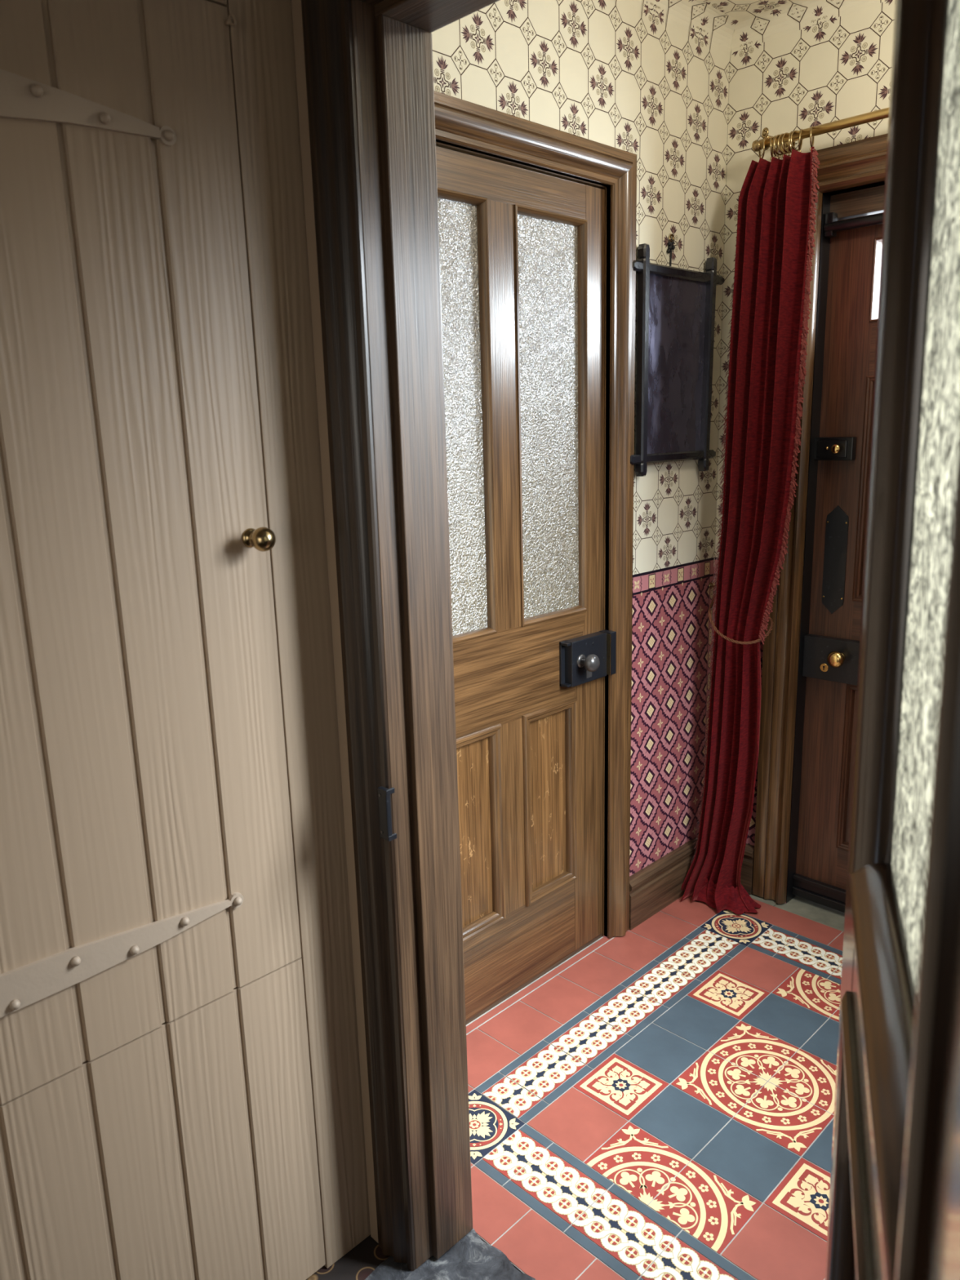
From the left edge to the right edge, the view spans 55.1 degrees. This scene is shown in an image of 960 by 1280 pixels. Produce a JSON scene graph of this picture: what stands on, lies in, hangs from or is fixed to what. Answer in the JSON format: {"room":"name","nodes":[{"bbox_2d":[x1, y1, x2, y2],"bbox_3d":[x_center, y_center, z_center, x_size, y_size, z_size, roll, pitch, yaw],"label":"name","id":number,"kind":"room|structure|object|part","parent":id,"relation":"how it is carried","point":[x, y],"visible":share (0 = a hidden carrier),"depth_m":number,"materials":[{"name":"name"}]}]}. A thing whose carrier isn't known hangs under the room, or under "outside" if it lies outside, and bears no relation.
{"room":"entrance hallway","nodes":[
{"label":"entrance hallway","id":0,"kind":"room"},
{"bbox_2d":[306,1235,390,1279],"bbox_3d":[-0.317,1.431,0.286,2.000,0.058,2.215,11,18,44],"label":"floor","id":1,"kind":"structure","parent":0,"point":[363,1259],"depth_m":1.61,"materials":[{"name":"tile"}]},
{"bbox_2d":[0,0,370,1279],"bbox_3d":[-0.678,-0.032,1.161,0.382,2.418,0.986,11,18,44],"label":"door","id":2,"kind":"structure","parent":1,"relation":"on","point":[180,1089],"depth_m":1.22,"materials":[{"name":"beige paint"}]},
{"bbox_3d":[-0.563,0.865,1.268,0.020,0.592,0.795,11,18,44],"label":"door","id":3,"kind":"part","parent":2,"relation":"part of","materials":[{"name":"beige paint"}]},
{"bbox_3d":[-0.306,-0.141,1.280,0.048,0.034,0.034,11,18,44],"label":"knob","id":4,"kind":"part","parent":2,"relation":"part of","materials":[{"name":"gold metal"}]},
{"bbox_2d":[364,1227,535,1279],"bbox_3d":[0.137,1.168,1.364,0.800,0.065,0.254,11,18,44],"label":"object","id":5,"kind":"structure","parent":1,"relation":"on","point":[471,1258],"depth_m":1.60,"materials":[{"name":"stone"}]},
{"bbox_2d":[431,0,737,937],"bbox_3d":[0.159,-0.297,2.212,0.150,2.420,1.467,11,18,44],"label":"wall","id":6,"kind":"structure","parent":0,"point":[647,79],"depth_m":2.37,"materials":[{"name":"beige paper"}]},
{"bbox_2d":[435,146,606,1020],"bbox_3d":[0.082,-0.051,2.138,0.121,1.949,0.720,11,18,44],"label":"door","id":7,"kind":"structure","parent":6,"relation":"in","point":[522,251],"depth_m":2.19,"materials":[{"name":"brown wood"}]},
{"bbox_3d":[-0.074,-0.450,1.953,0.004,0.922,0.241,11,18,44],"label":"glass pane","id":8,"kind":"part","parent":7,"relation":"part of","materials":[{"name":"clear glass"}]},
{"bbox_3d":[-0.065,-0.448,1.944,0.021,0.928,0.247,11,18,44],"label":"moulding","id":9,"kind":"part","parent":7,"relation":"part of","materials":[{"name":"brown wood"}]},
{"bbox_3d":[-0.032,0.461,2.181,0.012,0.497,0.191,11,18,44],"label":"panel","id":10,"kind":"part","parent":7,"relation":"part of","materials":[{"name":"brown wood"}]},
{"bbox_3d":[-0.020,0.463,2.169,0.023,0.509,0.203,11,18,44],"label":"moulding","id":11,"kind":"part","parent":7,"relation":"part of","materials":[{"name":"brown wood"}]},
{"bbox_3d":[0.028,-0.968,1.957,0.040,0.077,0.578,11,18,44],"label":"rail","id":12,"kind":"part","parent":7,"relation":"part of","materials":[{"name":"brown wood"}]},
{"bbox_3d":[0.076,0.785,2.359,0.040,0.221,0.474,11,18,44],"label":"rail","id":13,"kind":"part","parent":7,"relation":"part of","materials":[{"name":"brown wood"}]},
{"bbox_3d":[0.057,0.083,2.198,0.040,0.228,0.578,11,18,44],"label":"rail","id":14,"kind":"part","parent":7,"relation":"part of","materials":[{"name":"brown wood"}]},
{"bbox_3d":[0.168,0.411,2.375,0.012,0.497,0.191,11,18,44],"label":"panel","id":15,"kind":"part","parent":7,"relation":"part of","materials":[{"name":"brown wood"}]},
{"bbox_3d":[0.161,-0.509,2.182,0.004,0.922,0.241,11,18,44],"label":"glass pane","id":16,"kind":"part","parent":7,"relation":"part of","materials":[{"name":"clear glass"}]},
{"bbox_3d":[0.180,0.413,2.363,0.023,0.509,0.203,11,18,44],"label":"moulding","id":17,"kind":"part","parent":7,"relation":"part of","materials":[{"name":"brown wood"}]},
{"bbox_3d":[0.170,-0.507,2.173,0.021,0.928,0.247,11,18,44],"label":"moulding","id":18,"kind":"part","parent":7,"relation":"part of","materials":[{"name":"brown wood"}]},
{"bbox_3d":[0.273,0.056,2.305,0.052,0.045,0.045,11,18,44],"label":"knob","id":19,"kind":"part","parent":7,"relation":"part of","materials":[{"name":"grey metal"}]},
{"bbox_2d":[466,933,602,1024],"bbox_3d":[0.063,0.899,2.400,0.078,0.012,0.731,11,18,44],"label":"threshold","id":20,"kind":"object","parent":6,"relation":"attached to","point":[517,989],"depth_m":2.42,"materials":[{"name":"brown wood"}]},
{"bbox_2d":[433,90,636,937],"bbox_3d":[0.051,-0.093,2.157,0.131,2.044,0.889,11,18,44],"label":"trim","id":21,"kind":"structure","parent":6,"relation":"attached to","point":[459,122],"depth_m":2.29,"materials":[{"name":"brown wood"}]},
{"bbox_2d":[628,836,697,929],"bbox_3d":[0.579,0.722,2.792,0.026,0.151,0.438,11,18,44],"label":"baseboard","id":22,"kind":"structure","parent":6,"relation":"attached to","point":[656,886],"depth_m":2.73,"materials":[{"name":"brown wood"}]},
{"bbox_2d":[666,234,675,266],"bbox_3d":[0.492,-1.003,2.368,0.007,0.078,0.032,11,18,44],"label":"hook","id":23,"kind":"object","parent":6,"relation":"attached to","point":[671,246],"visible":0.99,"depth_m":2.36,"materials":[{"name":"black metal"}]},
{"bbox_2d":[630,243,724,476],"bbox_3d":[0.520,-0.725,2.433,0.026,0.564,0.430,11,18,44],"label":"picture","id":24,"kind":"object","parent":23,"relation":"hanging from","point":[676,306],"visible":0.98,"depth_m":2.43,"materials":[{"name":"black wood"}]},
{"bbox_3d":[0.513,-0.723,2.439,0.008,0.445,0.292,11,18,44],"label":"glass","id":25,"kind":"part","parent":24,"relation":"part of","materials":[{"name":"glass"}]},
{"bbox_2d":[466,894,844,1279],"bbox_3d":[0.632,1.003,2.033,1.430,0.061,1.428,11,18,44],"label":"floor","id":26,"kind":"structure","parent":0,"point":[657,1103],"depth_m":1.97,"materials":[{"name":"tile"}]},
{"bbox_2d":[701,0,888,48],"bbox_3d":[0.625,-1.413,1.541,1.430,0.130,1.597,11,18,44],"label":"ceiling","id":27,"kind":"structure","parent":0,"point":[739,10],"depth_m":2.28,"materials":[{"name":"beige paper"}]},
{"bbox_2d":[711,0,894,903],"bbox_3d":[1.193,-0.338,2.266,1.330,2.420,0.180,11,18,44],"label":"wall","id":28,"kind":"structure","parent":0,"point":[839,68],"depth_m":2.33,"materials":[{"name":"beige paper"}]},
{"bbox_2d":[708,580,717,589],"bbox_3d":[0.698,-0.164,2.733,0.031,0.027,0.020,11,18,44],"label":"hook","id":29,"kind":"object","parent":28,"relation":"attached to","point":[711,585],"visible":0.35,"depth_m":2.74,"materials":[{"name":"gold metal"}]},
{"bbox_2d":[708,585,773,644],"bbox_3d":[0.725,-0.072,2.617,0.236,0.127,0.167,11,18,44],"label":"tieback","id":30,"kind":"object","parent":29,"relation":"hanging from","point":[722,635],"visible":0.64,"depth_m":2.56,"materials":[{"name":"brown fabric"}]},
{"bbox_2d":[740,843,754,894],"bbox_3d":[0.786,0.697,2.874,0.148,0.151,0.026,11,18,44],"label":"baseboard","id":31,"kind":"structure","parent":28,"relation":"attached to","point":[747,868],"depth_m":2.83,"materials":[{"name":"brown wood"}]},
{"bbox_2d":[748,893,844,931],"bbox_3d":[1.140,0.848,2.652,1.050,0.059,0.194,11,18,44],"label":"threshold","id":32,"kind":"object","parent":28,"relation":"attached to","point":[806,908],"depth_m":2.73,"materials":[{"name":"stone"}]},
{"bbox_2d":[752,133,888,904],"bbox_3d":[1.198,-0.175,2.321,0.953,2.078,0.156,11,18,44],"label":"trim","id":33,"kind":"structure","parent":28,"relation":"attached to","point":[857,163],"depth_m":2.61,"materials":[{"name":"brown wood"}]},
{"bbox_2d":[751,106,888,152],"bbox_3d":[1.073,-1.199,2.022,0.990,0.050,0.120,11,18,44],"label":"pole","id":34,"kind":"object","parent":28,"relation":"attached to","point":[757,145],"visible":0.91,"depth_m":2.20,"materials":[{"name":"gold metal"}]},
{"bbox_2d":[759,138,764,158],"bbox_3d":[0.712,-1.232,2.321,0.010,0.055,0.047,-1,13,2],"label":"curtain ring","id":35,"kind":"object","parent":34,"relation":"hanging from","point":[763,142],"visible":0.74,"depth_m":2.31,"materials":[{"name":"gold metal"}]},
{"bbox_2d":[769,136,773,159],"bbox_3d":[0.731,-1.228,2.301,0.010,0.055,0.047,4,14,23],"label":"curtain ring","id":36,"kind":"object","parent":34,"relation":"hanging from","point":[771,138],"visible":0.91,"depth_m":2.29,"materials":[{"name":"gold metal"}]},
{"bbox_2d":[773,135,777,158],"bbox_3d":[0.736,-1.227,2.295,0.009,0.055,0.047,4,14,29],"label":"curtain ring","id":37,"kind":"object","parent":34,"relation":"hanging from","point":[774,152],"visible":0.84,"depth_m":2.29,"materials":[{"name":"gold metal"}]},
{"bbox_2d":[773,134,786,158],"bbox_3d":[0.744,-1.226,2.287,0.047,0.055,0.009,-11,16,-35],"label":"curtain ring","id":38,"kind":"object","parent":34,"relation":"hanging from","point":[777,135],"visible":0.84,"depth_m":2.28,"materials":[{"name":"gold metal"}]},
{"bbox_2d":[777,133,788,157],"bbox_3d":[0.752,-1.224,2.280,0.047,0.055,0.009,-11,15,-34],"label":"curtain ring","id":39,"kind":"object","parent":34,"relation":"hanging from","point":[781,135],"visible":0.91,"depth_m":2.27,"materials":[{"name":"gold metal"}]},
{"bbox_2d":[781,132,793,155],"bbox_3d":[0.760,-1.222,2.272,0.047,0.055,0.010,-11,16,-36],"label":"curtain ring","id":40,"kind":"object","parent":34,"relation":"hanging from","point":[784,134],"visible":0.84,"depth_m":2.26,"materials":[{"name":"gold metal"}]},
{"bbox_2d":[787,131,795,155],"bbox_3d":[0.766,-1.221,2.266,0.009,0.055,0.047,7,16,34],"label":"curtain ring","id":41,"kind":"object","parent":34,"relation":"hanging from","point":[790,133],"visible":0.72,"depth_m":2.25,"materials":[{"name":"gold metal"}]},
{"bbox_2d":[790,130,800,151],"bbox_3d":[0.775,-1.219,2.257,0.047,0.055,0.009,-11,16,-36],"label":"curtain ring","id":42,"kind":"object","parent":34,"relation":"hanging from","point":[793,131],"visible":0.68,"depth_m":2.25,"materials":[{"name":"gold metal"}]},
{"bbox_2d":[797,128,802,151],"bbox_3d":[0.782,-1.218,2.250,0.010,0.055,0.047,4,14,24],"label":"curtain ring","id":43,"kind":"object","parent":34,"relation":"hanging from","point":[801,130],"visible":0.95,"depth_m":2.24,"materials":[{"name":"gold metal"}]},
{"bbox_2d":[680,146,820,915],"bbox_3d":[0.731,-0.204,2.536,0.321,2.055,0.146,9,16,38],"label":"curtain","id":44,"kind":"object","parent":43,"relation":"hanging from","point":[775,230],"visible":0.99,"depth_m":2.47,"materials":[{"name":"red fabric"}]},
{"bbox_2d":[809,125,813,150],"bbox_3d":[0.804,-1.214,2.229,0.009,0.055,0.047,4,14,27],"label":"curtain ring","id":45,"kind":"object","parent":34,"relation":"hanging from","point":[811,142],"visible":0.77,"depth_m":2.22,"materials":[{"name":"gold metal"}]},
{"bbox_2d":[786,185,884,902],"bbox_3d":[1.200,-0.127,2.332,0.755,1.978,0.101,11,18,44],"label":"trim","id":46,"kind":"structure","parent":28,"relation":"attached to","point":[870,201],"depth_m":2.50,"materials":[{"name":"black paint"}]},
{"bbox_2d":[791,212,883,912],"bbox_3d":[1.187,-0.101,2.333,0.756,1.905,0.117,11,18,44],"label":"door","id":47,"kind":"structure","parent":28,"relation":"in","point":[831,652],"depth_m":2.53,"materials":[{"name":"brown wood"}]},
{"bbox_3d":[0.966,0.077,2.586,0.025,0.025,0.004,11,18,44],"label":"keyhole plate","id":48,"kind":"part","parent":47,"relation":"part of","materials":[{"name":"gold metal"}]},
{"bbox_3d":[0.944,-0.506,2.440,0.026,0.026,0.020,11,18,44],"label":"latch knob","id":49,"kind":"part","parent":47,"relation":"part of","materials":[{"name":"gold metal"}]},
{"bbox_3d":[0.977,-0.219,2.535,0.062,0.300,0.004,11,18,44],"label":"finger plate","id":50,"kind":"part","parent":47,"relation":"part of","materials":[{"name":"black metal"}]},
{"bbox_3d":[0.981,0.051,2.531,0.047,0.047,0.046,11,18,44],"label":"brass knob","id":51,"kind":"part","parent":47,"relation":"part of","materials":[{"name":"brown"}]},
{"bbox_3d":[1.237,0.726,2.547,0.496,0.195,0.045,11,18,44],"label":"rail","id":52,"kind":"part","parent":47,"relation":"part of","materials":[{"name":"brown wood"}]},
{"bbox_3d":[1.111,0.377,2.559,0.211,0.495,0.017,11,18,44],"label":"moulding","id":53,"kind":"part","parent":47,"relation":"part of","materials":[{"name":"brown wood"}]},
{"bbox_3d":[1.123,0.374,2.571,0.203,0.487,0.018,11,18,44],"label":"panel","id":54,"kind":"part","parent":47,"relation":"part of","materials":[{"name":"brown wood"}]},
{"bbox_3d":[1.218,0.038,2.389,0.496,0.243,0.045,11,18,44],"label":"rail","id":55,"kind":"part","parent":47,"relation":"part of","materials":[{"name":"brown wood"}]},
{"bbox_3d":[1.090,-0.382,2.385,0.211,0.593,0.017,11,18,44],"label":"moulding","id":56,"kind":"part","parent":47,"relation":"part of","materials":[{"name":"brown wood"}]},
{"bbox_3d":[1.102,-0.386,2.397,0.203,0.585,0.018,11,18,44],"label":"panel","id":57,"kind":"part","parent":47,"relation":"part of","materials":[{"name":"brown wood"}]},
{"bbox_3d":[1.197,-0.717,2.216,0.496,0.136,0.045,11,18,44],"label":"rail","id":58,"kind":"part","parent":47,"relation":"part of","materials":[{"name":"brown wood"}]},
{"bbox_3d":[1.191,-0.881,2.177,0.510,0.202,0.050,11,18,44],"label":"moulding","id":59,"kind":"part","parent":47,"relation":"part of","materials":[{"name":"brown wood"}]},
{"bbox_3d":[1.189,-1.008,2.150,0.496,0.057,0.045,11,18,44],"label":"rail","id":60,"kind":"part","parent":47,"relation":"part of","materials":[{"name":"brown wood"}]},
{"bbox_2d":[823,212,883,237],"bbox_3d":[1.155,-1.013,2.109,0.745,0.056,0.032,11,18,44],"label":"bar","id":61,"kind":"object","parent":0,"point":[832,225],"visible":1,"depth_m":2.32,"materials":[{"name":"black paint"}]},
{"bbox_3d":[0.364,-0.007,0.919,2.310,2.420,0.123,11,18,44],"label":"wall","id":62,"kind":"structure","parent":0,"visible":0},
{"bbox_2d":[291,0,377,1242],"bbox_3d":[-0.217,-0.099,1.391,0.027,2.420,0.012,11,18,44],"label":"trim","id":63,"kind":"structure","parent":62,"relation":"attached to","point":[295,4],"depth_m":1.39,"materials":[{"name":"beige paint"}]},
{"bbox_2d":[301,0,416,1271],"bbox_3d":[0.111,0.149,1.112,0.892,2.036,0.024,11,18,44],"label":"trim","id":64,"kind":"structure","parent":62,"relation":"attached to","point":[327,33],"depth_m":1.34,"materials":[{"name":"black wood"}]},
{"bbox_2d":[377,786,396,841],"bbox_3d":[-0.141,0.262,1.393,0.022,0.082,0.018,11,18,44],"label":"keep","id":65,"kind":"object","parent":62,"relation":"attached to","point":[384,793],"visible":1,"depth_m":1.39,"materials":[{"name":"black metal"}]},
{"bbox_2d":[351,0,499,1268],"bbox_3d":[0.162,0.171,1.169,0.752,1.966,0.126,11,18,44],"label":"trim","id":66,"kind":"structure","parent":62,"relation":"attached to","point":[393,45],"depth_m":1.36,"materials":[{"name":"brown wood"}]},
{"bbox_2d":[824,0,959,1279],"bbox_3d":[0.276,0.300,0.607,0.051,1.946,0.735,2,13,19],"label":"door","id":67,"kind":"structure","parent":62,"relation":"in","point":[894,1205],"depth_m":0.63,"materials":[{"name":"brown wood"}]},
{"bbox_3d":[0.279,0.701,0.691,0.030,0.683,0.463,2,13,19],"label":"moulding","id":68,"kind":"part","parent":67,"relation":"part of","materials":[{"name":"brown wood"}]},
{"bbox_3d":[0.290,0.702,0.687,0.013,0.675,0.455,2,13,19],"label":"panel","id":69,"kind":"part","parent":67,"relation":"part of","materials":[{"name":"brown wood"}]},
{"bbox_3d":[0.277,0.317,0.600,0.042,0.115,0.455,2,13,19],"label":"rail","id":70,"kind":"part","parent":67,"relation":"part of","materials":[{"name":"brown wood"}]},
{"bbox_3d":[0.263,-0.139,0.496,0.004,0.820,0.455,2,13,19],"label":"glass pane","id":71,"kind":"part","parent":67,"relation":"part of","materials":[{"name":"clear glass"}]}
]}

